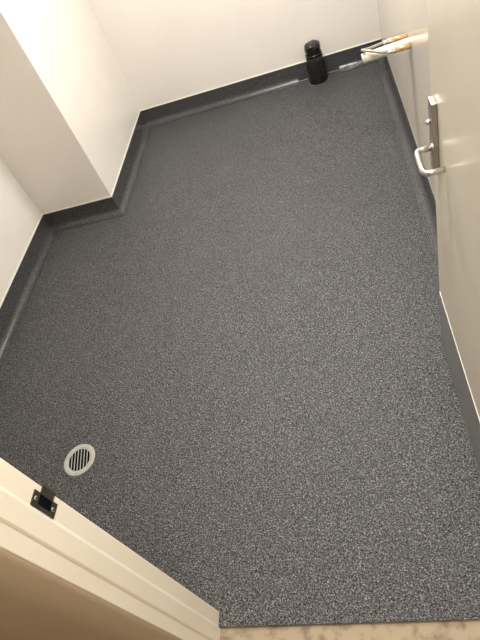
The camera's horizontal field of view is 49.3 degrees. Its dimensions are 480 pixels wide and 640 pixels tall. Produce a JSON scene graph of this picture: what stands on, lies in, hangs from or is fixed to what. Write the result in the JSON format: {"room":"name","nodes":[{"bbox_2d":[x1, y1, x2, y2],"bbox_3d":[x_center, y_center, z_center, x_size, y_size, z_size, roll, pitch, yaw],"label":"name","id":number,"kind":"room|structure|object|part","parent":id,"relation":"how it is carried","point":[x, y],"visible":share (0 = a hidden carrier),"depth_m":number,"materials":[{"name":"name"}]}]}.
{"room":"utility room","nodes":[
{"label":"utility room","id":0,"kind":"room"},
{"bbox_2d":[0,158,41,302],"bbox_3d":[-1.772,-0.501,1.972,0.100,2.510,2.407,-10,48,15],"label":"wall","id":1,"kind":"structure","parent":0,"point":[19,215],"depth_m":3.23,"materials":[{"name":"white paint"}]},
{"bbox_2d":[0,214,42,307],"bbox_3d":[-1.385,0.193,2.753,0.005,0.008,2.407,-10,48,15],"label":"trim","id":2,"kind":"structure","parent":1,"relation":"attached to","point":[41,214],"depth_m":3.22,"materials":[{"name":"grey"}]},
{"bbox_2d":[0,216,57,369],"bbox_3d":[-1.342,0.231,2.795,0.054,0.129,2.407,-10,48,15],"label":"baseboard","id":3,"kind":"structure","parent":1,"relation":"attached to","point":[14,305],"depth_m":3.21,"materials":[{"name":"plastic"}]},
{"bbox_2d":[43,110,139,214],"bbox_3d":[-1.065,-1.186,3.837,0.530,0.008,1.130,-10,48,15],"label":"trim","id":4,"kind":"structure","parent":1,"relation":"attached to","point":[139,110],"depth_m":3.51,"materials":[{"name":"grey"}]},
{"bbox_2d":[0,0,138,213],"bbox_3d":[-1.450,-1.919,3.090,0.625,2.510,1.225,-10,48,15],"label":"wall pillar","id":5,"kind":"structure","parent":0,"point":[69,113],"depth_m":3.20,"materials":[{"name":"white paint"}]},
{"bbox_2d":[43,112,151,231],"bbox_3d":[-1.022,-1.129,3.862,0.579,0.129,1.179,-10,48,15],"label":"baseboard","id":6,"kind":"structure","parent":5,"relation":"attached to","point":[116,206],"depth_m":3.57,"materials":[{"name":"plastic"}]},
{"bbox_2d":[0,547,180,639],"bbox_3d":[-0.274,0.198,0.719,3.355,2.510,0.165,-10,48,15],"label":"wall","id":7,"kind":"structure","parent":0,"point":[36,603],"depth_m":1.09,"materials":[{"name":"paint"}]},
{"bbox_2d":[0,458,219,639],"bbox_3d":[0.056,0.247,0.792,1.008,2.144,0.136,-10,48,15],"label":"door frame","id":8,"kind":"structure","parent":7,"relation":"attached to","point":[37,527],"depth_m":1.09,"materials":[{"name":"paint"}]},
{"bbox_3d":[-0.369,0.337,0.991,0.012,0.075,0.052,-20,46,5],"label":"strike plate","id":9,"kind":"part","parent":8,"relation":"part of","materials":[{"name":"metal"}]},
{"bbox_2d":[414,0,479,471],"bbox_3d":[0.470,-0.210,1.045,0.105,2.072,0.956,-11,47,14],"label":"door","id":10,"kind":"structure","parent":7,"relation":"in","point":[453,122],"depth_m":1.26,"materials":[{"name":"laminate"}]},
{"bbox_3d":[0.488,-0.413,1.355,0.059,0.016,0.123,-11,47,14],"label":"lever handle","id":11,"kind":"part","parent":10,"relation":"part of","materials":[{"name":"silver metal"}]},
{"bbox_3d":[0.751,0.343,1.682,0.002,0.290,0.936,-11,47,14],"label":"kick plate","id":12,"kind":"part","parent":10,"relation":"part of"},
{"bbox_2d":[87,0,380,109],"bbox_3d":[-0.190,-2.564,3.127,1.974,2.510,0.100,-10,48,15],"label":"wall","id":13,"kind":"structure","parent":0,"point":[164,51],"depth_m":3.69,"materials":[{"name":"white paint"}]},
{"bbox_2d":[140,38,380,110],"bbox_3d":[0.098,-1.813,3.900,1.874,0.008,0.005,-10,48,15],"label":"trim","id":14,"kind":"structure","parent":13,"relation":"attached to","point":[379,38],"depth_m":3.89,"materials":[{"name":"grey"}]},
{"bbox_2d":[140,40,381,126],"bbox_3d":[0.117,-1.753,3.931,1.874,0.130,0.054,-10,48,15],"label":"baseboard","id":15,"kind":"structure","parent":13,"relation":"attached to","point":[288,77],"depth_m":3.97,"materials":[{"name":"plastic"}]},
{"bbox_2d":[340,61,358,71],"bbox_3d":[0.791,-1.839,3.790,0.131,0.026,0.040,-10,48,15],"label":"sealant patch","id":16,"kind":"object","parent":13,"relation":"attached to","point":[352,65],"visible":1,"depth_m":3.79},
{"bbox_2d":[0,62,479,639],"bbox_3d":[0.194,0.349,2.173,3.255,0.060,5.523,-10,48,15],"label":"floor","id":17,"kind":"structure","parent":0,"point":[250,357],"depth_m":2.31,"materials":[{"name":"plastic"}]},
{"bbox_2d":[64,444,94,475],"bbox_3d":[-0.700,0.609,2.277,0.150,0.004,0.150,-10,48,15],"label":"floor drain","id":18,"kind":"object","parent":17,"relation":"on","point":[80,458],"visible":1,"depth_m":2.28,"materials":[{"name":"plastic"}]},
{"bbox_2d":[304,40,328,85],"bbox_3d":[0.537,-1.841,3.728,0.154,0.276,0.143,-10,48,15],"label":"bottle","id":19,"kind":"object","parent":17,"relation":"on","point":[315,62],"visible":1,"depth_m":3.69,"materials":[{"name":"black plastic"}]},
{"bbox_2d":[377,0,435,199],"bbox_3d":[0.630,-1.349,1.703,0.100,2.510,3.532,-10,48,15],"label":"wall","id":20,"kind":"structure","parent":0,"point":[410,68],"depth_m":2.47,"materials":[{"name":"white paint"}]},
{"bbox_2d":[361,37,409,63],"bbox_3d":[0.673,-1.246,2.420,0.218,0.056,0.045,-10,48,15],"label":"pipe","id":21,"kind":"object","parent":20,"relation":"attached to","point":[366,57],"visible":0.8,"depth_m":2.41,"materials":[{"name":"white plastic"}]},
{"bbox_2d":[361,33,411,53],"bbox_3d":[0.666,-1.258,2.401,0.217,0.040,0.129,-10,48,15],"label":"pipes","id":22,"kind":"object","parent":20,"relation":"attached to","point":[406,46],"visible":1,"depth_m":2.38,"materials":[{"name":"silver metal"}]},
{"bbox_2d":[377,40,438,268],"bbox_3d":[0.914,-0.591,2.565,0.054,0.129,3.532,-10,48,15],"label":"baseboard","id":23,"kind":"structure","parent":20,"relation":"attached to","point":[424,193],"depth_m":2.91,"materials":[{"name":"plastic"}]}
]}

